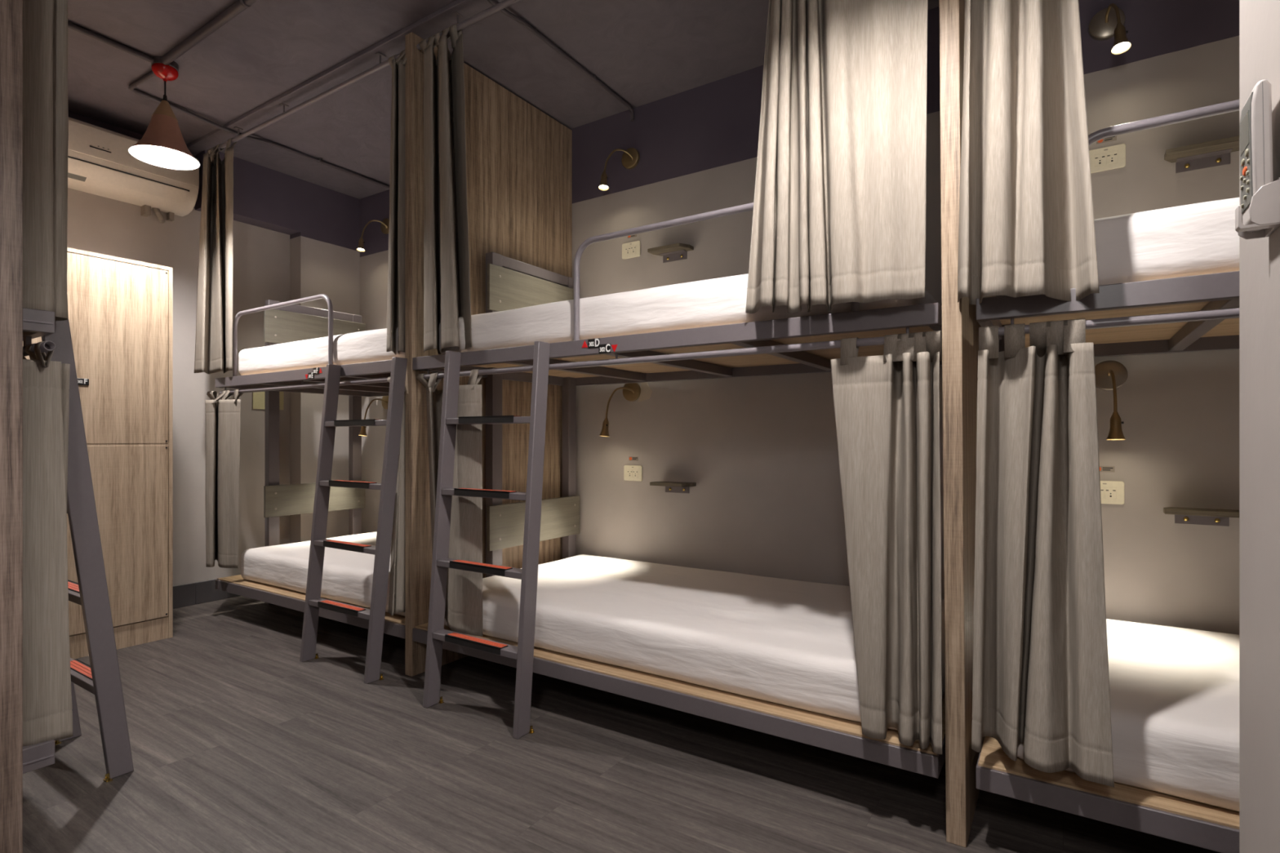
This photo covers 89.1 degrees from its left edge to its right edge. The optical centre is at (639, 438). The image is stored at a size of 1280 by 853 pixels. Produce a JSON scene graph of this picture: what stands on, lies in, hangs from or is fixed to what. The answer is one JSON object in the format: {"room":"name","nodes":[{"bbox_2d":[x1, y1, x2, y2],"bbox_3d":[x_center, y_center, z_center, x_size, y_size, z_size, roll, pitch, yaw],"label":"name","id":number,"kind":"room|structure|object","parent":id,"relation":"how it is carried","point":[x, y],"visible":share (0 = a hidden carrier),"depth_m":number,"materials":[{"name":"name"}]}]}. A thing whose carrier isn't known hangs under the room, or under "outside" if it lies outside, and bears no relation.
{"room":"dormitory","nodes":[
{"label":"dormitory","id":0,"kind":"room"},
{"bbox_2d":[66,110,289,586],"bbox_3d":[-3.721,-0.385,2.899,0.100,2.890,5.200,0,0,33],"label":"wall","id":1,"kind":"structure","parent":0,"point":[96,224],"depth_m":4.15,"materials":[{"name":"paint"}]},
{"bbox_2d":[67,116,199,223],"bbox_3d":[-3.021,-1.521,3.674,0.239,0.394,0.862,0,0,33],"label":"air conditioner","id":2,"kind":"object","parent":1,"relation":"attached to","point":[100,162],"visible":0.62,"depth_m":3.68,"materials":[{"name":"plastic"}]},
{"bbox_2d":[67,172,86,182],"bbox_3d":[-3.073,-1.423,3.510,0.035,0.025,0.130,0,0,33],"label":"vent grille","id":3,"kind":"object","parent":2,"relation":"attached to","point":[73,176],"depth_m":3.53,"materials":[{"name":"beige plastic"}]},
{"bbox_2d":[173,578,239,608],"bbox_3d":[-2.778,0.990,4.246,0.012,0.140,0.994,0,0,33],"label":"baseboard","id":4,"kind":"structure","parent":1,"relation":"attached to","point":[206,591],"depth_m":4.15,"materials":[{"name":"grey wood"}]},
{"bbox_2d":[253,391,283,409],"bbox_3d":[-2.592,-0.267,4.537,0.004,0.130,0.209,0,0,33],"label":"paper notice","id":5,"kind":"object","parent":1,"relation":"attached to","point":[258,397],"visible":0.43,"depth_m":4.49,"materials":[{"name":"beige paper"}]},
{"bbox_2d":[218,51,399,148],"bbox_3d":[-1.782,-1.775,3.427,1.755,0.070,0.040,0,0,33],"label":"curtain rod","id":6,"kind":"object","parent":1,"relation":"attached to","point":[381,65],"visible":0.92,"depth_m":3.37,"materials":[{"name":"grey paint"}]},
{"bbox_2d":[194,137,236,373],"bbox_3d":[-2.511,-1.077,3.862,0.391,1.380,0.144,0,0,33],"label":"curtain","id":7,"kind":"object","parent":6,"relation":"hanging from","point":[214,317],"visible":0.99,"depth_m":3.85,"materials":[{"name":"beige fabric"}]},
{"bbox_2d":[386,49,407,355],"bbox_3d":[-1.103,-1.077,2.965,0.161,1.379,0.122,0,0,33],"label":"curtain","id":8,"kind":"object","parent":6,"relation":"hanging from","point":[396,268],"visible":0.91,"depth_m":2.92,"materials":[{"name":"beige fabric"}]},
{"bbox_2d":[186,0,504,155],"bbox_3d":[-0.092,-1.819,2.333,6.600,0.022,0.100,0,0,33],"label":"curtain rail","id":9,"kind":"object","parent":1,"relation":"attached to","point":[442,19],"depth_m":3.20,"materials":[{"name":"metal"}]},
{"bbox_2d":[416,0,519,49],"bbox_3d":[-0.099,-1.775,2.332,2.130,0.070,0.040,0,0,33],"label":"curtain rod","id":10,"kind":"object","parent":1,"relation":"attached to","point":[505,3],"visible":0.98,"depth_m":2.69,"materials":[{"name":"grey paint"}]},
{"bbox_2d":[419,22,471,354],"bbox_3d":[-0.835,-1.072,2.805,0.331,1.390,0.140,0,0,33],"label":"curtain","id":11,"kind":"object","parent":10,"relation":"hanging from","point":[446,276],"visible":0.98,"depth_m":2.77,"materials":[{"name":"beige fabric"}]},
{"bbox_2d":[745,0,928,313],"bbox_3d":[0.538,-1.064,1.845,0.523,1.406,0.163,0,0,33],"label":"curtain","id":12,"kind":"object","parent":10,"relation":"hanging from","point":[839,211],"visible":1,"depth_m":1.79,"materials":[{"name":"beige fabric"}]},
{"bbox_2d":[195,150,300,235],"bbox_3d":[-2.619,-1.645,4.372,0.140,0.370,0.610,0,0,33],"label":"beam","id":13,"kind":"structure","parent":0,"point":[264,197],"depth_m":4.39,"materials":[{"name":"paint"}]},
{"bbox_2d":[289,179,359,543],"bbox_3d":[-2.327,-0.385,4.820,0.140,2.890,0.460,0,0,33],"label":"wall column","id":14,"kind":"structure","parent":0,"point":[325,258],"depth_m":4.71,"materials":[{"name":"paint"}]},
{"bbox_2d":[67,0,938,199],"bbox_3d":[-0.913,-1.880,1.072,6.800,0.100,5.400,0,0,33],"label":"ceiling","id":15,"kind":"structure","parent":0,"point":[645,51],"depth_m":3.14,"materials":[{"name":"paint"}]},
{"bbox_2d":[67,21,153,63],"bbox_3d":[-2.666,-1.815,2.595,0.028,0.028,1.242,0,0,32],"label":"conduit pipe","id":16,"kind":"object","parent":15,"relation":"attached to","point":[72,26],"visible":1,"depth_m":2.97,"materials":[{"name":"grey metal"}]},
{"bbox_2d":[128,56,199,169],"bbox_3d":[-2.312,-1.597,3.166,0.280,0.465,0.280,0,0,33],"label":"pendant lamp","id":17,"kind":"object","parent":15,"relation":"hanging from","point":[162,144],"visible":0.99,"depth_m":3.15,"materials":[{"name":"red painted metal"},{"name":"brown painted metal"},{"name":"black plastic"}]},
{"bbox_2d":[160,0,257,65],"bbox_3d":[-0.392,-1.811,1.886,4.515,0.040,0.078,0,0,33],"label":"conduit pipe","id":18,"kind":"object","parent":15,"relation":"attached to","point":[240,6],"visible":1,"depth_m":2.87,"materials":[{"name":"grey metal"}]},
{"bbox_2d":[128,71,389,188],"bbox_3d":[-2.239,-1.808,4.010,0.355,0.046,1.633,0,0,20],"label":"conduit pipe","id":19,"kind":"object","parent":15,"relation":"attached to","point":[131,87],"visible":0.88,"depth_m":3.80,"materials":[{"name":"grey metal"}]},
{"bbox_2d":[486,0,634,121],"bbox_3d":[-0.491,-1.794,2.881,0.066,0.077,1.695,0,0,33],"label":"conduit pipe","id":20,"kind":"object","parent":15,"relation":"attached to","point":[507,13],"visible":1,"depth_m":3.07,"materials":[{"name":"grey metal"}]},
{"bbox_3d":[1.753,-1.775,1.126,2.150,0.070,0.040,0,0,33],"label":"curtain rod","id":21,"kind":"object","parent":15,"relation":"attached to","visible":0},
{"bbox_2d":[957,0,1099,304],"bbox_3d":[0.937,-1.047,1.587,0.298,1.441,0.148,0,0,33],"label":"curtain","id":22,"kind":"object","parent":21,"relation":"hanging from","point":[1026,224],"visible":1,"depth_m":1.56,"materials":[{"name":"beige fabric"}]},
{"bbox_3d":[-2.498,-1.775,2.349,2.050,0.070,0.040,0,0,33],"label":"curtain rod","id":23,"kind":"object","parent":15,"relation":"attached to","visible":0},
{"bbox_2d":[22,0,68,320],"bbox_3d":[-1.757,-1.054,1.871,0.334,1.424,0.131,0,0,33],"label":"curtain","id":24,"kind":"object","parent":23,"relation":"hanging from","point":[45,22],"visible":0.73,"depth_m":1.79,"materials":[{"name":"beige fabric"}]},
{"bbox_2d":[22,595,1219,852],"bbox_3d":[-0.913,1.110,1.072,6.800,0.100,5.400,0,0,33],"label":"floor","id":25,"kind":"structure","parent":0,"point":[239,744],"depth_m":2.02,"materials":[{"name":"wood"}]},
{"bbox_2d":[0,0,22,852],"bbox_3d":[-1.860,-0.379,1.201,0.047,2.878,1.064,0,0,33],"label":"partition panel","id":26,"kind":"object","parent":25,"relation":"on","point":[11,11],"visible":1,"depth_m":1.61,"materials":[{"name":"brown wood"}]},
{"bbox_2d":[22,307,56,773],"bbox_3d":[-2.588,0.354,1.760,1.641,1.412,1.127,0,0,33],"label":"bunk bed","id":27,"kind":"object","parent":25,"relation":"on","point":[37,323],"visible":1,"depth_m":1.78,"materials":[{"name":"grey paint"}]},
{"bbox_2d":[22,341,72,746],"bbox_3d":[-1.746,0.291,1.858,0.291,1.113,0.152,0,0,33],"label":"curtain","id":28,"kind":"object","parent":27,"relation":"hanging from","point":[47,713],"visible":0.83,"depth_m":1.79,"materials":[{"name":"grey fabric"}]},
{"bbox_2d":[41,319,133,782],"bbox_3d":[-1.868,0.351,2.104,0.488,1.418,0.226,0,0,33],"label":"ladder","id":29,"kind":"object","parent":25,"relation":"on","point":[101,678],"visible":0.52,"depth_m":1.99,"materials":[{"name":"grey metal"}]},
{"bbox_2d":[22,247,173,659],"bbox_3d":[-3.010,0.075,3.279,0.674,1.971,0.881,0,0,33],"label":"locker","id":30,"kind":"object","parent":25,"relation":"on","point":[120,310],"visible":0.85,"depth_m":3.30,"materials":[{"name":"brown wood"}]},
{"bbox_2d":[215,293,404,638],"bbox_3d":[-1.531,0.087,3.853,1.810,1.945,1.053,0,0,33],"label":"bunk bed","id":31,"kind":"object","parent":25,"relation":"on","point":[286,322],"visible":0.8,"depth_m":4.15,"materials":[{"name":"grey paint"}]},
{"bbox_2d":[204,388,244,568],"bbox_3d":[-2.491,0.232,3.842,0.437,1.040,0.130,0,0,38],"label":"curtain","id":32,"kind":"object","parent":31,"relation":"hanging from","point":[223,414],"visible":0.99,"depth_m":3.77,"materials":[{"name":"grey fabric"}]},
{"bbox_2d":[237,327,404,375],"bbox_3d":[-1.451,-0.451,3.820,1.605,0.178,0.995,0,0,33],"label":"mattress","id":33,"kind":"object","parent":31,"relation":"on","point":[366,346],"visible":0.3,"depth_m":3.38,"materials":[{"name":"white fabric"}]},
{"bbox_2d":[240,531,404,616],"bbox_3d":[-1.443,0.741,3.818,1.588,0.192,0.990,0,0,33],"label":"mattress","id":34,"kind":"object","parent":31,"relation":"on","point":[347,575],"visible":0.34,"depth_m":3.53,"materials":[{"name":"white fabric"}]},
{"bbox_2d":[386,376,406,615],"bbox_3d":[-1.099,0.247,2.966,0.106,1.071,0.195,0,0,-30],"label":"curtain","id":35,"kind":"object","parent":31,"relation":"hanging from","point":[397,583],"visible":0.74,"depth_m":2.91,"materials":[{"name":"grey fabric"}]},
{"bbox_2d":[299,356,407,684],"bbox_3d":[-1.328,0.351,2.998,0.591,1.418,0.159,0,0,33],"label":"ladder","id":36,"kind":"object","parent":25,"relation":"on","point":[375,615],"visible":1,"depth_m":2.91,"materials":[{"name":"grey metal"}]},
{"bbox_2d":[422,341,550,739],"bbox_3d":[-0.592,0.351,2.498,0.521,1.418,0.176,0,0,33],"label":"ladder","id":37,"kind":"object","parent":25,"relation":"on","point":[523,653],"visible":1,"depth_m":2.43,"materials":[{"name":"grey metal"}]},
{"bbox_2d":[404,31,572,676],"bbox_3d":[-0.727,-0.379,3.376,0.047,2.878,1.126,0,0,33],"label":"partition panel","id":38,"kind":"object","parent":25,"relation":"on","point":[519,157],"visible":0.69,"depth_m":3.28,"materials":[{"name":"brown wood"}]},
{"bbox_2d":[412,202,945,778],"bbox_3d":[0.189,0.069,2.766,2.147,1.982,1.108,0,0,33],"label":"bunk bed","id":39,"kind":"object","parent":25,"relation":"on","point":[806,344],"visible":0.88,"depth_m":2.41,"materials":[{"name":"grey paint"}]},
{"bbox_2d":[416,368,483,636],"bbox_3d":[-0.789,0.250,2.767,0.122,1.076,0.490,0,0,-45],"label":"curtain","id":40,"kind":"object","parent":39,"relation":"hanging from","point":[464,594],"visible":0.62,"depth_m":2.65,"materials":[{"name":"grey fabric"}]},
{"bbox_2d":[438,273,937,354],"bbox_3d":[0.189,-0.452,2.788,1.950,0.180,1.056,0,0,33],"label":"mattress","id":41,"kind":"object","parent":39,"relation":"on","point":[718,301],"visible":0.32,"depth_m":2.30,"materials":[{"name":"white fabric"}]},
{"bbox_2d":[444,554,945,730],"bbox_3d":[0.222,0.743,2.771,2.026,0.188,1.051,0,0,33],"label":"mattress","id":42,"kind":"object","parent":39,"relation":"on","point":[788,642],"visible":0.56,"depth_m":2.39,"materials":[{"name":"white fabric"}]},
{"bbox_2d":[830,330,942,754],"bbox_3d":[0.675,0.262,1.797,0.309,1.100,0.127,0,0,33],"label":"curtain","id":43,"kind":"object","parent":39,"relation":"hanging from","point":[886,406],"visible":1,"depth_m":1.77,"materials":[{"name":"beige fabric"}]},
{"bbox_2d":[938,0,995,847],"bbox_3d":[1.122,-0.379,2.173,0.070,2.878,1.126,0,0,33],"label":"partition panel","id":44,"kind":"object","parent":25,"relation":"on","point":[960,326],"visible":0.46,"depth_m":1.70,"materials":[{"name":"brown wood"}]},
{"bbox_2d":[976,99,1239,852],"bbox_3d":[2.051,0.069,1.555,2.118,1.982,1.105,0,0,33],"label":"bunk bed","id":45,"kind":"object","parent":25,"relation":"on","point":[1196,313],"visible":0.3,"depth_m":1.55,"materials":[{"name":"grey paint"}]},
{"bbox_2d":[971,318,1114,787],"bbox_3d":[0.975,0.247,1.588,0.288,1.070,0.161,0,0,33],"label":"curtain","id":46,"kind":"object","parent":45,"relation":"hanging from","point":[1041,678],"visible":1,"depth_m":1.58,"materials":[{"name":"beige fabric"}]},
{"bbox_2d":[1017,618,1239,811],"bbox_3d":[2.055,0.743,1.578,1.979,0.188,1.049,0,0,33],"label":"mattress","id":47,"kind":"object","parent":45,"relation":"on","point":[1174,691],"visible":0.37,"depth_m":1.58,"materials":[{"name":"white fabric"}]},
{"bbox_2d":[1093,197,1239,285],"bbox_3d":[2.054,-0.457,1.574,1.981,0.189,1.060,0,0,33],"label":"mattress","id":48,"kind":"object","parent":45,"relation":"on","point":[1200,238],"visible":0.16,"depth_m":1.50,"materials":[{"name":"white fabric"}]},
{"bbox_2d":[360,0,1239,635],"bbox_3d":[0.529,-0.385,3.288,6.800,2.890,0.112,0,0,33],"label":"wall","id":49,"kind":"structure","parent":0,"point":[761,453],"depth_m":3.11,"materials":[{"name":"paint"}]},
{"bbox_2d":[356,218,389,252],"bbox_3d":[-1.931,-1.484,4.716,0.113,0.270,0.222,0,0,42],"label":"wall lamp","id":50,"kind":"object","parent":49,"relation":"attached to","point":[384,226],"visible":0.98,"depth_m":4.72,"materials":[{"name":"gold metal"}]},
{"bbox_2d":[358,395,388,435],"bbox_3d":[-1.907,-0.171,4.651,0.112,0.311,0.314,0,0,21],"label":"wall lamp","id":51,"kind":"object","parent":49,"relation":"attached to","point":[384,400],"visible":0.74,"depth_m":4.61,"materials":[{"name":"gold metal"}]},
{"bbox_2d":[598,147,639,191],"bbox_3d":[-0.118,-1.476,3.536,0.112,0.266,0.225,0,0,44],"label":"wall lamp","id":52,"kind":"object","parent":49,"relation":"attached to","point":[631,156],"visible":1,"depth_m":3.57,"materials":[{"name":"gold metal"}]},
{"bbox_2d":[599,382,640,436],"bbox_3d":[-0.122,-0.164,3.561,0.238,0.310,0.105,0,0,-28],"label":"wall lamp","id":53,"kind":"object","parent":49,"relation":"attached to","point":[631,392],"visible":0.99,"depth_m":3.57,"materials":[{"name":"gold metal"}]},
{"bbox_2d":[622,240,640,259],"bbox_3d":[-0.049,-1.045,3.605,0.120,0.086,0.011,0,0,33],"label":"wall socket","id":54,"kind":"object","parent":49,"relation":"attached to","point":[629,250],"visible":1,"depth_m":3.60,"materials":[{"name":"beige plastic"}]},
{"bbox_2d":[625,246,630,255],"bbox_3d":[-0.067,-1.043,3.612,0.034,0.044,0.002,0,0,33],"label":"outlet","id":55,"kind":"object","parent":54,"relation":"attached to","point":[627,248],"depth_m":3.61,"materials":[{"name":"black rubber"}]},
{"bbox_2d":[631,244,635,253],"bbox_3d":[-0.036,-1.043,3.592,0.034,0.044,0.002,0,0,33],"label":"outlet","id":56,"kind":"object","parent":54,"relation":"attached to","point":[633,246],"depth_m":3.59,"materials":[{"name":"beige plastic"}]},
{"bbox_2d":[627,234,636,238],"bbox_3d":[-0.043,-1.126,3.607,0.062,0.022,0.002,0,0,33],"label":"sticker","id":57,"kind":"object","parent":49,"relation":"attached to","point":[634,235],"visible":0.61,"depth_m":3.61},
{"bbox_2d":[623,465,642,481],"bbox_3d":[-0.038,0.192,3.598,0.120,0.086,0.011,0,0,33],"label":"wall socket","id":58,"kind":"object","parent":49,"relation":"attached to","point":[631,473],"visible":1,"depth_m":3.59,"materials":[{"name":"beige plastic"}]},
{"bbox_2d":[626,469,632,477],"bbox_3d":[-0.056,0.194,3.605,0.034,0.044,0.002,0,0,33],"label":"outlet","id":59,"kind":"object","parent":58,"relation":"attached to","point":[629,472],"depth_m":3.60,"materials":[{"name":"beige plastic"}]},
{"bbox_2d":[632,469,638,477],"bbox_3d":[-0.025,0.194,3.585,0.034,0.044,0.002,0,0,33],"label":"outlet","id":60,"kind":"object","parent":58,"relation":"attached to","point":[635,472],"depth_m":3.58,"materials":[{"name":"beige plastic"}]},
{"bbox_2d":[628,456,638,460],"bbox_3d":[-0.036,0.112,3.602,0.062,0.022,0.002,0,0,33],"label":"sticker","id":61,"kind":"object","parent":49,"relation":"attached to","point":[630,458],"visible":1,"depth_m":3.60,"materials":[{"name":"paper"}]},
{"bbox_2d":[647,243,693,262],"bbox_3d":[0.160,-0.973,3.416,0.222,0.058,0.100,0,0,33],"label":"wall shelf","id":62,"kind":"object","parent":49,"relation":"attached to","point":[677,251],"visible":1,"depth_m":3.42,"materials":[{"name":"grey paint"}]},
{"bbox_2d":[649,481,696,493],"bbox_3d":[0.172,0.259,3.408,0.222,0.058,0.100,0,0,33],"label":"wall shelf","id":63,"kind":"object","parent":49,"relation":"attached to","point":[670,486],"visible":1,"depth_m":3.41,"materials":[{"name":"grey paint"}]},
{"bbox_2d":[1096,135,1116,144],"bbox_3d":[1.750,-1.123,2.439,0.062,0.022,0.002,0,0,33],"label":"sticker","id":64,"kind":"object","parent":49,"relation":"attached to","point":[1113,138],"visible":0.64,"depth_m":2.44,"materials":[{"name":"paper"}]},
{"bbox_2d":[1088,143,1125,173],"bbox_3d":[1.746,-1.048,2.437,0.120,0.086,0.011,0,0,33],"label":"wall socket","id":65,"kind":"object","parent":49,"relation":"attached to","point":[1110,157],"visible":0.84,"depth_m":2.43,"materials":[{"name":"beige plastic"}]},
{"bbox_2d":[1094,153,1105,166],"bbox_3d":[1.728,-1.046,2.443,0.034,0.044,0.002,0,0,33],"label":"outlet","id":66,"kind":"object","parent":65,"relation":"attached to","point":[1100,158],"depth_m":2.44,"materials":[{"name":"beige plastic"}]},
{"bbox_2d":[1106,151,1117,164],"bbox_3d":[1.759,-1.046,2.423,0.034,0.044,0.002,0,0,33],"label":"outlet","id":67,"kind":"object","parent":65,"relation":"attached to","point":[1111,156],"depth_m":2.42,"materials":[{"name":"beige plastic"}]},
{"bbox_2d":[1099,466,1115,472],"bbox_3d":[1.745,0.115,2.443,0.062,0.022,0.002,0,0,33],"label":"sticker","id":68,"kind":"object","parent":49,"relation":"attached to","point":[1102,468],"visible":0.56,"depth_m":2.44,"materials":[{"name":"paper"}]},
{"bbox_2d":[1088,3,1131,54],"bbox_3d":[1.698,-1.485,2.354,0.120,0.248,0.200,0,0,33],"label":"wall lamp","id":69,"kind":"object","parent":49,"relation":"attached to","point":[1108,23],"visible":1,"depth_m":2.41,"materials":[{"name":"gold metal"}]},
{"bbox_2d":[1094,360,1128,439],"bbox_3d":[1.706,-0.143,2.359,0.114,0.299,0.185,0,0,33],"label":"wall lamp","id":70,"kind":"object","parent":49,"relation":"attached to","point":[1110,375],"visible":0.96,"depth_m":2.40,"materials":[{"name":"gold metal"}]},
{"bbox_2d":[1100,480,1124,504],"bbox_3d":[1.743,0.202,2.439,0.120,0.086,0.011,0,0,33],"label":"wall socket","id":71,"kind":"object","parent":49,"relation":"attached to","point":[1112,492],"visible":0.66,"depth_m":2.42,"materials":[{"name":"beige plastic"}]},
{"bbox_2d":[1100,487,1104,498],"bbox_3d":[1.725,0.204,2.446,0.034,0.044,0.002,0,0,33],"label":"outlet","id":72,"kind":"object","parent":71,"relation":"attached to","point":[1102,489],"depth_m":2.44,"materials":[{"name":"beige plastic"}]},
{"bbox_2d":[1105,487,1116,499],"bbox_3d":[1.756,0.204,2.425,0.034,0.044,0.002,0,0,33],"label":"outlet","id":73,"kind":"object","parent":71,"relation":"attached to","point":[1110,492],"depth_m":2.42,"materials":[{"name":"beige plastic"}]},
{"bbox_2d":[1163,506,1239,526],"bbox_3d":[1.952,0.275,2.249,0.222,0.058,0.100,0,0,33],"label":"wall shelf","id":74,"kind":"object","parent":49,"relation":"attached to","point":[1211,517],"visible":0.91,"depth_m":2.26,"materials":[{"name":"grey paint"}]},
{"bbox_2d":[1164,135,1239,173],"bbox_3d":[1.955,-0.979,2.248,0.222,0.058,0.100,0,0,33],"label":"wall shelf","id":75,"kind":"object","parent":49,"relation":"attached to","point":[1215,153],"visible":0.86,"depth_m":2.26,"materials":[{"name":"grey paint"}]},
{"bbox_2d":[1239,0,1279,852],"bbox_3d":[0.638,-0.385,0.462,0.154,2.890,0.970,0,0,33],"label":"wall pier","id":76,"kind":"object","parent":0,"point":[1259,20],"visible":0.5,"depth_m":0.82,"materials":[{"name":"grey paint"}]},
{"bbox_2d":[1235,177,1279,239],"bbox_3d":[0.719,-0.266,0.761,0.038,0.052,0.064,0,0,33],"label":"remote holder","id":77,"kind":"object","parent":76,"relation":"attached to","point":[1264,206],"visible":0.98,"depth_m":0.73,"materials":[{"name":"plastic"}]},
{"bbox_2d":[1239,79,1273,232],"bbox_3d":[0.720,-0.328,0.761,0.022,0.160,0.059,0,0,33],"label":"remote control","id":78,"kind":"object","parent":77,"relation":"in","point":[1255,135],"visible":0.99,"depth_m":0.74,"materials":[{"name":"plastic"}]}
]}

